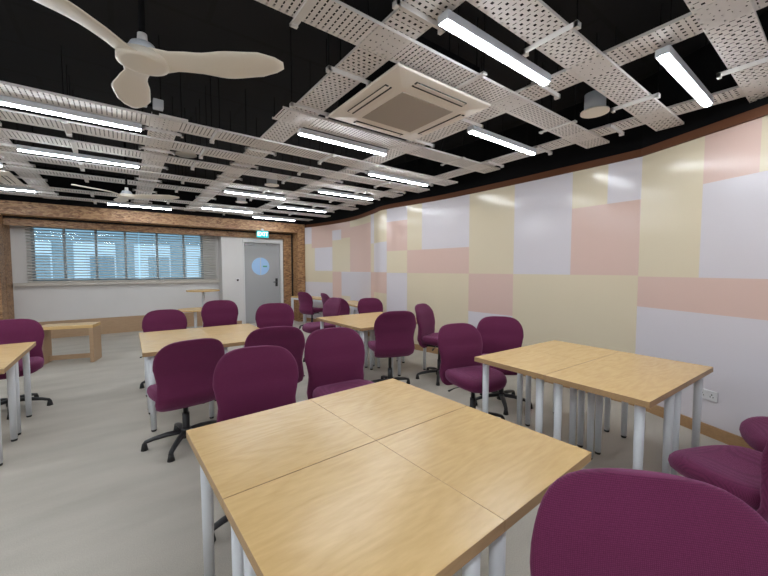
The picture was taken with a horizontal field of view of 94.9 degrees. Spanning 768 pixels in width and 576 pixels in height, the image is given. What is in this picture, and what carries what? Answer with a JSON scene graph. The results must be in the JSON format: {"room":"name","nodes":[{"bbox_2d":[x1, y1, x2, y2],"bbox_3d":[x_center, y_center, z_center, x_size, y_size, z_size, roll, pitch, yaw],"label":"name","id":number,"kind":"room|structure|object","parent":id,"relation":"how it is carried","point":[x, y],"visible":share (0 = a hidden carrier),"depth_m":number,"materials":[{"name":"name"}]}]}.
{"room":"classroom","nodes":[
{"label":"classroom","id":0,"kind":"room"},
{"bbox_2d":[10,225,291,323],"bbox_3d":[-5.772,-0.660,7.960,8.300,3.350,0.540,-2,4,-37],"label":"wall","id":1,"kind":"structure","parent":0,"point":[65,302],"depth_m":8.00,"materials":[{"name":"white paint"}]},
{"bbox_2d":[13,280,218,285],"bbox_3d":[-5.804,-0.122,8.069,3.746,0.065,0.089,-2,4,-37],"label":"trim","id":2,"kind":"structure","parent":1,"relation":"attached to","point":[174,281],"depth_m":7.83,"materials":[{"name":"beige"}]},
{"bbox_2d":[30,228,203,280],"bbox_3d":[-5.905,-0.747,8.100,3.140,1.170,0.070,-2,4,-37],"label":"window","id":3,"kind":"structure","parent":1,"relation":"in","point":[30,228],"depth_m":7.78,"materials":[{"name":"grey metal"}]},
{"bbox_2d":[25,226,139,282],"bbox_3d":[-6.406,-0.736,7.588,1.845,1.200,0.060,-2,4,-37],"label":"blind","id":4,"kind":"object","parent":3,"relation":"attached to","point":[85,232],"visible":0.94,"depth_m":7.53,"materials":[{"name":"beige plastic"}]},
{"bbox_2d":[139,232,215,280],"bbox_3d":[-5.003,-0.790,8.633,1.615,1.200,0.060,-2,4,-37],"label":"blind","id":5,"kind":"object","parent":3,"relation":"attached to","point":[179,239],"visible":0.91,"depth_m":8.60,"materials":[{"name":"beige plastic"}]},
{"bbox_2d":[39,312,202,338],"bbox_3d":[-6.743,0.864,7.456,6.048,0.360,0.029,-2,4,-37],"label":"baseboard","id":6,"kind":"structure","parent":1,"relation":"attached to","point":[109,325],"depth_m":7.91,"materials":[{"name":"brown wood"}]},
{"bbox_2d":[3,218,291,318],"bbox_3d":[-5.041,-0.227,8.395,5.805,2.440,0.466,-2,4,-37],"label":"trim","id":7,"kind":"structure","parent":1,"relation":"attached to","point":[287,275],"depth_m":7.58,"materials":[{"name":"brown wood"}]},
{"bbox_2d":[242,239,283,323],"bbox_3d":[-3.278,-0.177,9.561,1.080,2.220,0.120,-2,4,-37],"label":"door","id":8,"kind":"structure","parent":1,"relation":"in","point":[262,262],"depth_m":9.52,"materials":[{"name":"white"}]},
{"bbox_2d":[0,165,303,224],"bbox_3d":[-5.461,-1.971,7.474,8.300,0.680,0.300,-2,4,-37],"label":"wall","id":9,"kind":"structure","parent":0,"point":[53,181],"depth_m":7.38,"materials":[{"name":"black paint"}]},
{"bbox_2d":[0,200,304,321],"bbox_3d":[-4.702,-0.324,8.089,6.028,2.665,0.360,-2,4,-37],"label":"trim","id":10,"kind":"structure","parent":9,"relation":"attached to","point":[7,208],"depth_m":7.53,"materials":[{"name":"brown wood"}]},
{"bbox_2d":[0,320,727,575],"bbox_3d":[-1.813,1.318,3.337,9.400,0.120,13.400,-2,4,-37],"label":"floor","id":11,"kind":"structure","parent":0,"point":[80,495],"depth_m":2.59,"materials":[{"name":"grey concrete"}]},
{"bbox_2d":[0,353,22,465],"bbox_3d":[-3.142,0.936,2.603,0.599,0.720,0.599,-2,4,-37],"label":"square table","id":12,"kind":"object","parent":11,"relation":"on","point":[7,362],"visible":1,"depth_m":2.91,"materials":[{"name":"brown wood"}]},
{"bbox_2d":[0,342,35,434],"bbox_3d":[-3.503,0.911,3.085,0.599,0.720,0.599,-2,4,-37],"label":"square table","id":13,"kind":"object","parent":11,"relation":"on","point":[24,348],"visible":0.75,"depth_m":3.30,"materials":[{"name":"brown wood"}]},
{"bbox_2d":[0,319,52,419],"bbox_3d":[-3.788,0.795,3.573,0.607,0.900,0.619,-3,4,-42],"label":"swivel chair","id":14,"kind":"object","parent":11,"relation":"on","point":[12,331],"visible":0.62,"depth_m":3.74,"materials":[{"name":"purple fabric"}]},
{"bbox_2d":[42,322,101,364],"bbox_3d":[-4.866,0.854,5.467,0.680,0.585,0.340,-1,3,-23],"label":"wooden bench","id":15,"kind":"object","parent":11,"relation":"on","point":[95,353],"visible":0.73,"depth_m":5.44,"materials":[{"name":"brown wood"}]},
{"bbox_2d":[139,309,186,388],"bbox_3d":[-2.751,0.749,4.471,0.607,0.900,0.619,-2,4,-35],"label":"swivel chair","id":16,"kind":"object","parent":11,"relation":"on","point":[166,319],"visible":0.31,"depth_m":4.62,"materials":[{"name":"purple fabric"}]},
{"bbox_2d":[139,328,205,403],"bbox_3d":[-2.344,0.867,3.919,0.599,0.720,0.599,-2,4,-36],"label":"square table","id":17,"kind":"object","parent":11,"relation":"on","point":[179,333],"visible":0.33,"depth_m":3.86,"materials":[{"name":"brown wood"}]},
{"bbox_2d":[140,335,213,431],"bbox_3d":[-1.989,0.893,3.433,0.599,0.720,0.599,-2,4,-36],"label":"square table","id":18,"kind":"object","parent":11,"relation":"on","point":[149,349],"visible":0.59,"depth_m":3.22,"materials":[{"name":"brown wood"}]},
{"bbox_2d":[141,338,224,462],"bbox_3d":[-1.647,0.830,2.907,0.607,0.900,0.619,-3,4,-43],"label":"swivel chair","id":19,"kind":"object","parent":11,"relation":"on","point":[183,371],"visible":0.85,"depth_m":2.70,"materials":[{"name":"purple fabric"}]},
{"bbox_2d":[177,307,201,327],"bbox_3d":[-4.001,0.742,7.482,0.660,0.600,0.660,-2,4,-37],"label":"round side table","id":20,"kind":"object","parent":11,"relation":"on","point":[195,310],"visible":0.38,"depth_m":7.45,"materials":[{"name":"brown wood"}]},
{"bbox_2d":[186,289,219,306],"bbox_3d":[-4.196,0.524,8.200,0.700,0.960,0.700,-2,4,-37],"label":"round side table","id":21,"kind":"object","parent":11,"relation":"on","point":[203,291],"visible":0.56,"depth_m":8.15,"materials":[{"name":"brown wood"}]},
{"bbox_2d":[201,300,237,326],"bbox_3d":[-2.360,0.681,5.096,0.607,0.970,0.619,-1,3,-25],"label":"swivel chair","id":22,"kind":"object","parent":11,"relation":"on","point":[215,312],"visible":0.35,"depth_m":5.26,"materials":[{"name":"purple fabric"}]},
{"bbox_2d":[199,323,258,346],"bbox_3d":[-1.860,0.849,4.272,0.599,0.720,0.599,-2,4,-36],"label":"square table","id":23,"kind":"object","parent":11,"relation":"on","point":[212,330],"visible":0.19,"depth_m":4.26,"materials":[{"name":"brown wood"}]},
{"bbox_2d":[208,330,253,400],"bbox_3d":[-1.505,0.874,3.786,0.599,0.720,0.599,-2,4,-36],"label":"square table","id":24,"kind":"object","parent":11,"relation":"on","point":[235,338],"visible":0.1,"depth_m":3.64,"materials":[{"name":"brown wood"}]},
{"bbox_2d":[213,345,298,541],"bbox_3d":[-0.701,0.858,2.034,0.607,0.935,0.619,-1,3,-25],"label":"swivel chair","id":25,"kind":"object","parent":11,"relation":"on","point":[253,379],"visible":0.36,"depth_m":2.19,"materials":[{"name":"purple fabric"}]},
{"bbox_2d":[244,326,304,382],"bbox_3d":[-1.023,0.787,3.260,0.607,0.950,0.619,-1,3,-23],"label":"swivel chair","id":26,"kind":"object","parent":11,"relation":"on","point":[291,338],"visible":0.27,"depth_m":3.00,"materials":[{"name":"purple fabric"}]},
{"bbox_2d":[255,303,293,327],"bbox_3d":[-1.416,0.706,4.616,0.607,0.970,0.619,-1,3,-18],"label":"swivel chair","id":27,"kind":"object","parent":11,"relation":"on","point":[269,314],"visible":0.3,"depth_m":4.79,"materials":[{"name":"purple fabric"}]},
{"bbox_2d":[186,399,375,575],"bbox_3d":[-0.455,0.992,1.532,0.599,0.720,0.599,-2,4,-39],"label":"square table","id":28,"kind":"object","parent":11,"relation":"on","point":[234,456],"visible":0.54,"depth_m":1.46,"materials":[{"name":"brown wood"}]},
{"bbox_2d":[298,292,322,328],"bbox_3d":[-1.764,0.531,8.649,0.607,0.900,0.619,2,4,37],"label":"swivel chair","id":29,"kind":"object","parent":11,"relation":"on","point":[305,299],"visible":0.77,"depth_m":8.42,"materials":[{"name":"purple fabric"}]},
{"bbox_2d":[291,296,330,323],"bbox_3d":[-1.779,0.598,8.956,1.398,0.735,0.420,3,4,42],"label":"desk","id":30,"kind":"object","parent":11,"relation":"on","point":[315,298],"visible":0.28,"depth_m":9.14,"materials":[{"name":"brown wood"}]},
{"bbox_2d":[302,297,340,361],"bbox_3d":[-1.019,0.653,5.641,0.619,0.970,0.607,-2,4,-39],"label":"swivel chair","id":31,"kind":"object","parent":11,"relation":"on","point":[332,306],"visible":0.45,"depth_m":5.65,"materials":[{"name":"purple fabric"}]},
{"bbox_2d":[304,327,373,399],"bbox_3d":[-0.255,0.813,2.566,0.607,0.970,0.619,-2,4,-33],"label":"swivel chair","id":32,"kind":"object","parent":11,"relation":"on","point":[334,357],"visible":0.53,"depth_m":2.69,"materials":[{"name":"purple fabric"}]},
{"bbox_2d":[316,315,370,367],"bbox_3d":[-0.589,0.801,5.187,0.599,0.720,0.599,-2,4,-37],"label":"square table","id":33,"kind":"object","parent":11,"relation":"on","point":[341,318],"visible":0.44,"depth_m":5.13,"materials":[{"name":"brown wood"}]},
{"bbox_2d":[339,298,349,314],"bbox_3d":[-0.720,0.620,6.935,0.607,0.900,0.619,2,4,38],"label":"swivel chair","id":34,"kind":"object","parent":11,"relation":"on","point":[344,309],"visible":0.15,"depth_m":6.62,"materials":[{"name":"purple fabric"}]},
{"bbox_2d":[223,441,504,575],"bbox_3d":[-0.078,1.016,1.064,0.599,0.720,0.599,-2,4,-39],"label":"square table","id":35,"kind":"object","parent":11,"relation":"on","point":[366,510],"visible":1,"depth_m":1.00,"materials":[{"name":"brown wood"}]},
{"bbox_2d":[336,319,392,377],"bbox_3d":[-0.226,0.826,4.707,0.599,0.720,0.599,-2,4,-37],"label":"square table","id":36,"kind":"object","parent":11,"relation":"on","point":[367,324],"visible":0.5,"depth_m":4.65,"materials":[{"name":"brown wood"}]},
{"bbox_2d":[357,298,382,346],"bbox_3d":[-0.172,0.648,6.393,0.607,0.900,0.619,-1,3,-22],"label":"swivel chair","id":37,"kind":"object","parent":11,"relation":"on","point":[365,305],"visible":0.3,"depth_m":6.57,"materials":[{"name":"purple fabric"}]},
{"bbox_2d":[351,312,397,365],"bbox_3d":[-0.112,0.783,5.548,0.599,0.720,0.599,-2,4,-37],"label":"square table","id":38,"kind":"object","parent":11,"relation":"on","point":[373,315],"visible":0.22,"depth_m":5.46,"materials":[{"name":"brown wood"}]},
{"bbox_2d":[310,378,465,440],"bbox_3d":[0.012,0.972,1.907,0.599,0.720,0.599,-2,4,-39],"label":"square table","id":39,"kind":"object","parent":11,"relation":"on","point":[382,409],"visible":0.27,"depth_m":1.83,"materials":[{"name":"brown wood"}]},
{"bbox_2d":[368,311,415,383],"bbox_3d":[0.066,0.726,4.234,0.607,0.970,0.619,-1,3,-17],"label":"swivel chair","id":40,"kind":"object","parent":11,"relation":"on","point":[394,331],"visible":0.85,"depth_m":3.98,"materials":[{"name":"purple fabric"}]},
{"bbox_2d":[375,317,425,375],"bbox_3d":[0.252,0.808,5.069,0.599,0.720,0.599,-2,4,-37],"label":"square table","id":41,"kind":"object","parent":11,"relation":"on","point":[424,349],"visible":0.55,"depth_m":5.01,"materials":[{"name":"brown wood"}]},
{"bbox_2d":[415,303,440,385],"bbox_3d":[0.739,0.705,4.630,0.619,0.970,0.607,2,4,32],"label":"swivel chair","id":42,"kind":"object","parent":11,"relation":"on","point":[425,318],"visible":0.78,"depth_m":4.62,"materials":[{"name":"purple fabric"}]},
{"bbox_2d":[438,323,506,419],"bbox_3d":[0.827,0.813,3.237,0.607,0.900,0.619,-1,3,-23],"label":"swivel chair","id":43,"kind":"object","parent":11,"relation":"on","point":[459,344],"visible":0.82,"depth_m":3.33,"materials":[{"name":"purple fabric"}]},
{"bbox_2d":[377,406,591,575],"bbox_3d":[0.389,0.997,1.439,0.599,0.720,0.599,-2,4,-39],"label":"square table","id":44,"kind":"object","parent":11,"relation":"on","point":[507,468],"visible":0.61,"depth_m":1.33,"materials":[{"name":"brown wood"}]},
{"bbox_2d":[476,316,532,414],"bbox_3d":[1.254,0.786,3.743,0.607,0.900,0.619,1,3,11],"label":"swivel chair","id":45,"kind":"object","parent":11,"relation":"on","point":[498,333],"visible":0.45,"depth_m":3.91,"materials":[{"name":"purple fabric"}]},
{"bbox_2d":[474,348,585,445],"bbox_3d":[1.154,0.925,2.817,0.599,0.720,0.599,-2,4,-35],"label":"square table","id":46,"kind":"object","parent":11,"relation":"on","point":[535,364],"visible":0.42,"depth_m":2.75,"materials":[{"name":"brown wood"}]},
{"bbox_2d":[519,340,620,447],"bbox_3d":[1.646,0.907,3.160,0.599,0.720,0.599,-2,4,-35],"label":"square table","id":47,"kind":"object","parent":11,"relation":"on","point":[559,348],"visible":0.67,"depth_m":3.10,"materials":[{"name":"brown wood"}]},
{"bbox_2d":[544,362,685,473],"bbox_3d":[1.499,0.951,2.324,0.599,0.720,0.599,-2,4,-35],"label":"square table","id":48,"kind":"object","parent":11,"relation":"on","point":[642,390],"visible":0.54,"depth_m":2.25,"materials":[{"name":"brown wood"}]},
{"bbox_2d":[530,468,767,575],"bbox_3d":[0.536,0.920,0.545,0.607,0.965,0.619,1,3,11],"label":"swivel chair","id":49,"kind":"object","parent":11,"relation":"on","point":[598,521],"visible":1,"depth_m":0.76,"materials":[{"name":"purple fabric"}]},
{"bbox_2d":[589,351,712,474],"bbox_3d":[1.990,0.933,2.667,0.599,0.720,0.599,-2,4,-35],"label":"square table","id":50,"kind":"object","parent":11,"relation":"on","point":[690,373],"visible":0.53,"depth_m":2.60,"materials":[{"name":"brown wood"}]},
{"bbox_2d":[668,441,767,522],"bbox_3d":[1.725,0.894,1.683,0.607,0.900,0.619,-1,3,-14],"label":"swivel chair","id":51,"kind":"object","parent":11,"relation":"on","point":[740,471],"visible":0.46,"depth_m":1.67,"materials":[{"name":"purple fabric"}]},
{"bbox_2d":[739,416,767,451],"bbox_3d":[2.404,0.877,2.000,0.619,0.900,0.607,2,3,31],"label":"swivel chair","id":52,"kind":"object","parent":11,"relation":"on","point":[754,430],"visible":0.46,"depth_m":2.11,"materials":[{"name":"purple fabric"}]},
{"bbox_2d":[0,0,767,199],"bbox_3d":[-1.813,-2.147,3.157,9.400,0.120,13.400,-2,4,-37],"label":"ceiling","id":53,"kind":"structure","parent":0,"point":[33,35],"depth_m":3.18,"materials":[{"name":"black paint"}]},
{"bbox_2d":[0,139,24,185],"bbox_3d":[-5.475,-1.817,4.622,0.916,0.692,0.916,-2,4,-37],"label":"air conditioner","id":54,"kind":"object","parent":53,"relation":"hanging from","point":[6,176],"visible":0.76,"depth_m":4.83,"materials":[{"name":"white plastic"}]},
{"bbox_2d":[0,152,35,191],"bbox_3d":[-5.972,-1.853,5.286,1.039,0.688,0.072,-2,4,-37],"label":"light","id":55,"kind":"object","parent":53,"relation":"hanging from","point":[5,187],"visible":0.82,"depth_m":5.48,"materials":[{"name":"white plastic"}]},
{"bbox_2d":[0,188,34,191],"bbox_3d":[-5.972,-1.515,5.304,1.029,0.010,0.031,-2,4,-37],"label":"diffuser","id":56,"kind":"object","parent":55,"relation":"attached to","point":[16,189],"depth_m":5.50,"materials":[{"name":"white plastic"}]},
{"bbox_2d":[0,93,59,199],"bbox_3d":[-4.561,-1.831,4.374,0.340,0.638,5.390,-2,4,-37],"label":"cable tray","id":57,"kind":"object","parent":53,"relation":"hanging from","point":[9,144],"visible":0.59,"depth_m":4.54,"materials":[{"name":"white metal"}]},
{"bbox_2d":[0,69,141,131],"bbox_3d":[-2.576,-1.725,2.814,1.039,0.688,0.072,-2,4,-37],"label":"light","id":58,"kind":"object","parent":53,"relation":"hanging from","point":[4,100],"visible":0.86,"depth_m":2.83,"materials":[{"name":"white plastic"}]},
{"bbox_2d":[0,102,140,131],"bbox_3d":[-2.576,-1.386,2.832,1.029,0.010,0.031,-2,4,-37],"label":"diffuser","id":59,"kind":"object","parent":58,"relation":"attached to","point":[21,105],"depth_m":2.84,"materials":[{"name":"white plastic"}]},
{"bbox_2d":[16,86,138,167],"bbox_3d":[-3.381,-1.783,3.940,1.039,0.688,0.072,-2,4,-37],"label":"light","id":60,"kind":"object","parent":53,"relation":"hanging from","point":[23,148],"visible":0.94,"depth_m":3.90,"materials":[{"name":"white plastic"}]},
{"bbox_2d":[18,149,138,167],"bbox_3d":[-3.381,-1.445,3.958,1.029,0.010,0.031,-2,4,-37],"label":"diffuser","id":61,"kind":"object","parent":60,"relation":"attached to","point":[38,151],"depth_m":3.92,"materials":[{"name":"white plastic"}]},
{"bbox_2d":[71,130,178,202],"bbox_3d":[-3.635,-1.719,5.001,1.161,0.926,1.065,-2,4,-37],"label":"ceiling fan","id":62,"kind":"object","parent":53,"relation":"hanging from","point":[125,194],"visible":1,"depth_m":4.90,"materials":[{"name":"beige plastic"}]},
{"bbox_2d":[107,176,170,209],"bbox_3d":[-4.813,-1.940,6.948,1.039,0.688,0.072,-2,4,-37],"label":"light","id":63,"kind":"object","parent":53,"relation":"hanging from","point":[108,202],"visible":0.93,"depth_m":6.93,"materials":[{"name":"white plastic"}]},
{"bbox_2d":[108,204,170,209],"bbox_3d":[-4.813,-1.601,6.965,1.029,0.010,0.031,-2,4,-37],"label":"diffuser","id":64,"kind":"object","parent":63,"relation":"attached to","point":[131,205],"depth_m":6.99,"materials":[{"name":"white plastic"}]},
{"bbox_2d":[0,180,312,220],"bbox_3d":[-4.908,-1.958,7.026,7.450,0.660,0.350,-2,4,-37],"label":"cable tray","id":65,"kind":"object","parent":53,"relation":"hanging from","point":[94,201],"visible":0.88,"depth_m":6.75,"materials":[{"name":"white metal"}]},
{"bbox_2d":[130,72,183,203],"bbox_3d":[-3.481,-1.873,5.179,0.335,0.638,5.390,-2,4,-37],"label":"cable tray","id":66,"kind":"object","parent":53,"relation":"hanging from","point":[154,130],"visible":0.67,"depth_m":3.98,"materials":[{"name":"white metal"}]},
{"bbox_2d":[33,0,283,107],"bbox_3d":[-1.243,-1.547,1.792,1.149,0.936,1.041,-2,4,-37],"label":"ceiling fan","id":67,"kind":"object","parent":53,"relation":"hanging from","point":[140,60],"visible":1,"depth_m":1.71,"materials":[{"name":"beige plastic"}]},
{"bbox_2d":[0,153,328,217],"bbox_3d":[-4.380,-1.924,6.378,7.520,0.660,0.360,-2,4,-37],"label":"cable tray","id":68,"kind":"object","parent":53,"relation":"hanging from","point":[91,193],"visible":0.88,"depth_m":6.66,"materials":[{"name":"white metal"}]},
{"bbox_2d":[145,35,187,122],"bbox_3d":[-1.821,-1.747,2.884,0.375,0.650,0.100,-2,4,-37],"label":"spotlight","id":69,"kind":"object","parent":53,"relation":"hanging from","point":[158,104],"visible":0.57,"depth_m":2.89,"materials":[{"name":"white metal"}]},
{"bbox_2d":[0,134,358,210],"bbox_3d":[-3.626,-1.871,5.352,7.500,0.660,0.370,-2,4,-37],"label":"cable tray","id":70,"kind":"object","parent":53,"relation":"hanging from","point":[85,177],"visible":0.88,"depth_m":5.41,"materials":[{"name":"white metal"}]},
{"bbox_2d":[175,108,196,157],"bbox_3d":[-2.370,-1.866,4.204,0.230,0.550,0.230,-2,4,-37],"label":"ceiling speaker","id":71,"kind":"object","parent":53,"relation":"hanging from","point":[178,153],"visible":0.64,"depth_m":4.20,"materials":[{"name":"beige plastic"}]},
{"bbox_2d":[0,120,372,204],"bbox_3d":[-3.243,-1.839,4.740,7.380,0.660,0.370,-2,4,-37],"label":"cable tray","id":72,"kind":"object","parent":53,"relation":"hanging from","point":[82,164],"visible":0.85,"depth_m":4.83,"materials":[{"name":"white metal"}]},
{"bbox_2d":[0,79,402,197],"bbox_3d":[-2.708,-1.802,4.024,7.380,0.660,0.380,-2,4,-37],"label":"cable tray","id":73,"kind":"object","parent":53,"relation":"hanging from","point":[73,143],"visible":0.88,"depth_m":4.17,"materials":[{"name":"white metal"}]},
{"bbox_2d":[0,47,429,192],"bbox_3d":[-2.329,-1.779,3.584,7.460,0.660,0.380,-2,4,-37],"label":"cable tray","id":74,"kind":"object","parent":53,"relation":"hanging from","point":[66,125],"visible":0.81,"depth_m":3.69,"materials":[{"name":"white metal"}]},
{"bbox_2d":[201,175,252,212],"bbox_3d":[-3.269,-1.962,7.363,0.986,0.688,0.072,-2,4,-37],"label":"light","id":75,"kind":"object","parent":53,"relation":"hanging from","point":[202,206],"visible":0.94,"depth_m":7.33,"materials":[{"name":"white plastic"}]},
{"bbox_2d":[202,208,251,212],"bbox_3d":[-3.269,-1.623,7.381,0.976,0.010,0.031,-2,4,-37],"label":"diffuser","id":76,"kind":"object","parent":75,"relation":"attached to","point":[225,209],"depth_m":7.41,"materials":[{"name":"white plastic"}]},
{"bbox_2d":[0,75,457,185],"bbox_3d":[-1.967,-1.754,3.099,7.460,0.660,0.370,-2,4,-37],"label":"cable tray","id":77,"kind":"object","parent":53,"relation":"hanging from","point":[214,133],"visible":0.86,"depth_m":3.25,"materials":[{"name":"white metal"}]},
{"bbox_2d":[224,150,284,199],"bbox_3d":[-2.144,-1.885,5.885,0.986,0.688,0.072,-2,4,-37],"label":"light","id":78,"kind":"object","parent":53,"relation":"hanging from","point":[226,190],"visible":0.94,"depth_m":5.86,"materials":[{"name":"white plastic"}]},
{"bbox_2d":[225,191,283,199],"bbox_3d":[-2.144,-1.546,5.902,0.976,0.010,0.031,-2,4,-37],"label":"diffuser","id":79,"kind":"object","parent":78,"relation":"attached to","point":[235,192],"depth_m":5.88,"materials":[{"name":"white plastic"}]},
{"bbox_2d":[252,191,294,220],"bbox_3d":[-2.684,-2.026,8.609,1.039,0.688,0.072,-2,4,-37],"label":"light","id":80,"kind":"object","parent":53,"relation":"hanging from","point":[253,216],"visible":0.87,"depth_m":8.56,"materials":[{"name":"white plastic"}]},
{"bbox_2d":[278,204,325,211],"bbox_3d":[-1.680,-1.957,7.271,1.039,0.688,0.072,-2,4,-37],"label":"light","id":81,"kind":"object","parent":53,"relation":"hanging from","point":[279,205],"visible":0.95,"depth_m":7.24,"materials":[{"name":"white plastic"}]},
{"bbox_2d":[278,207,321,211],"bbox_3d":[-1.680,-1.618,7.288,1.029,0.010,0.031,-2,4,-37],"label":"diffuser","id":82,"kind":"object","parent":81,"relation":"attached to","point":[298,208],"depth_m":7.28,"materials":[{"name":"white plastic"}]},
{"bbox_2d":[184,0,465,210],"bbox_3d":[-1.788,-1.834,4.441,0.335,0.638,8.600,-2,4,-37],"label":"cable tray","id":83,"kind":"object","parent":53,"relation":"hanging from","point":[403,6],"visible":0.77,"depth_m":2.40,"materials":[{"name":"white metal"}]},
{"bbox_2d":[297,100,386,155],"bbox_3d":[-0.384,-1.760,3.495,0.986,0.688,0.072,-2,4,-37],"label":"light","id":84,"kind":"object","parent":53,"relation":"hanging from","point":[304,132],"visible":0.88,"depth_m":3.44,"materials":[{"name":"white plastic"}]},
{"bbox_2d":[299,133,385,155],"bbox_3d":[-0.384,-1.421,3.513,0.976,0.010,0.031,-2,4,-37],"label":"diffuser","id":85,"kind":"object","parent":84,"relation":"attached to","point":[316,136],"depth_m":3.47,"materials":[{"name":"white plastic"}]},
{"bbox_2d":[318,150,372,199],"bbox_3d":[-0.622,-1.886,5.909,1.039,0.688,0.072,-2,4,-37],"label":"light","id":86,"kind":"object","parent":53,"relation":"hanging from","point":[326,191],"visible":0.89,"depth_m":5.87,"materials":[{"name":"white plastic"}]},
{"bbox_2d":[319,192,372,199],"bbox_3d":[-0.622,-1.547,5.927,1.029,0.010,0.031,-2,4,-37],"label":"diffuser","id":87,"kind":"object","parent":86,"relation":"attached to","point":[334,193],"depth_m":5.93,"materials":[{"name":"white plastic"}]},
{"bbox_2d":[272,106,499,173],"bbox_3d":[0.270,-1.796,3.763,2.880,0.644,0.360,-2,4,-37],"label":"cable tray","id":88,"kind":"object","parent":53,"relation":"hanging from","point":[298,118],"visible":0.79,"depth_m":3.50,"materials":[{"name":"white metal"}]},
{"bbox_2d":[367,170,428,185],"bbox_3d":[0.220,-1.832,4.874,1.039,0.688,0.072,-2,4,-37],"label":"light","id":89,"kind":"object","parent":53,"relation":"hanging from","point":[370,172],"visible":0.89,"depth_m":4.82,"materials":[{"name":"white plastic"}]},
{"bbox_2d":[328,10,490,140],"bbox_3d":[0.180,-1.721,2.782,0.916,0.692,0.916,-2,4,-37],"label":"air conditioner","id":90,"kind":"object","parent":53,"relation":"hanging from","point":[401,101],"visible":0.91,"depth_m":2.63,"materials":[{"name":"white plastic"}]},
{"bbox_2d":[362,92,452,131],"bbox_3d":[0.180,-1.377,2.800,0.510,0.004,0.510,-2,4,-37],"label":"grille","id":91,"kind":"object","parent":90,"relation":"attached to","point":[403,111],"depth_m":2.76,"materials":[{"name":"beige"}]},
{"bbox_2d":[255,0,608,148],"bbox_3d":[0.496,-1.723,2.368,4.330,0.644,0.330,-2,4,-37],"label":"cable tray","id":92,"kind":"object","parent":53,"relation":"hanging from","point":[306,6],"visible":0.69,"depth_m":2.15,"materials":[{"name":"white metal"}]},
{"bbox_2d":[438,6,550,85],"bbox_3d":[0.688,-1.685,2.044,0.986,0.688,0.072,-2,4,-37],"label":"light","id":93,"kind":"object","parent":53,"relation":"hanging from","point":[448,20],"visible":0.97,"depth_m":1.97,"materials":[{"name":"grey plastic"}]},
{"bbox_2d":[467,82,536,154],"bbox_3d":[1.190,-1.758,3.460,1.039,0.688,0.072,-2,4,-37],"label":"light","id":94,"kind":"object","parent":53,"relation":"hanging from","point":[473,129],"visible":0.91,"depth_m":3.40,"materials":[{"name":"white plastic"}]},
{"bbox_2d":[469,131,533,154],"bbox_3d":[1.190,-1.420,3.477,1.029,0.010,0.031,-2,4,-37],"label":"diffuser","id":95,"kind":"object","parent":94,"relation":"attached to","point":[482,134],"depth_m":3.43,"materials":[{"name":"white plastic"}]},
{"bbox_2d":[243,0,767,215],"bbox_3d":[-0.768,-1.871,5.139,0.335,0.638,8.700,-2,4,-37],"label":"cable tray","id":96,"kind":"object","parent":53,"relation":"hanging from","point":[548,90],"visible":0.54,"depth_m":2.46,"materials":[{"name":"white metal"}]},
{"bbox_2d":[322,57,767,212],"bbox_3d":[0.716,-1.873,5.186,0.330,0.638,7.200,-2,4,-37],"label":"cable tray","id":97,"kind":"object","parent":53,"relation":"hanging from","point":[612,127],"visible":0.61,"depth_m":3.45,"materials":[{"name":"white metal"}]},
{"bbox_2d":[466,0,683,130],"bbox_3d":[1.222,-1.705,2.164,3.450,0.660,0.315,-2,4,-37],"label":"cable tray","id":98,"kind":"object","parent":53,"relation":"hanging from","point":[574,26],"visible":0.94,"depth_m":2.10,"materials":[{"name":"white metal"}]},
{"bbox_2d":[580,33,609,117],"bbox_3d":[1.731,-1.754,2.877,0.210,0.635,0.210,-2,4,-37],"label":"ceiling speaker","id":99,"kind":"object","parent":53,"relation":"hanging from","point":[595,106],"visible":0.9,"depth_m":2.85,"materials":[{"name":"beige plastic"}]},
{"bbox_2d":[655,0,713,106],"bbox_3d":[2.030,-1.700,2.336,1.039,0.688,0.072,-2,4,-37],"label":"light","id":100,"kind":"object","parent":53,"relation":"hanging from","point":[666,56],"visible":0.94,"depth_m":2.26,"materials":[{"name":"white plastic"}]},
{"bbox_2d":[659,54,709,106],"bbox_3d":[2.030,-1.361,2.354,1.029,0.010,0.031,-2,4,-37],"label":"diffuser","id":101,"kind":"object","parent":100,"relation":"attached to","point":[680,73],"depth_m":2.29,"materials":[{"name":"white plastic"}]},
{"bbox_2d":[684,0,767,102],"bbox_3d":[1.851,-1.689,1.865,2.700,0.660,0.300,-2,4,-37],"label":"cable tray","id":102,"kind":"object","parent":53,"relation":"hanging from","point":[762,59],"visible":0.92,"depth_m":1.97,"materials":[{"name":"white metal"}]},
{"bbox_2d":[304,11,767,436],"bbox_3d":[1.126,-0.512,5.132,1.381,3.350,12.849,-2,3,-30],"label":"wall","id":103,"kind":"structure","parent":0,"point":[663,254],"depth_m":3.88,"materials":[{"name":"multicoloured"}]},
{"bbox_2d":[307,318,754,449],"bbox_3d":[1.294,1.129,4.856,1.234,0.100,12.001,-2,3,-29],"label":"baseboard","id":104,"kind":"structure","parent":103,"relation":"attached to","point":[713,432],"depth_m":3.06,"materials":[{"name":"brown wood"}]},
{"bbox_2d":[305,104,767,227],"bbox_3d":[1.292,-1.435,4.722,1.240,0.075,12.001,-2,3,-29],"label":"trim","id":105,"kind":"structure","parent":103,"relation":"attached to","point":[762,111],"depth_m":3.88,"materials":[{"name":"brown wood"}]},
{"bbox_2d":[702,388,717,402],"bbox_3d":[2.782,0.919,3.032,0.015,0.086,0.148,-1,3,-13],"label":"wall socket","id":106,"kind":"object","parent":103,"relation":"attached to","point":[706,394],"visible":0.69,"depth_m":3.01,"materials":[{"name":"white plastic"}]},
{"label":"outside","id":107,"kind":"structure","parent":0,"visible":0},
{"bbox_2d":[34,228,200,279],"bbox_3d":[-13.178,-2.312,14.209,28.000,18.000,1.300,-2,4,-37],"label":"building","id":108,"kind":"structure","parent":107,"point":[138,236],"depth_m":15.00,"materials":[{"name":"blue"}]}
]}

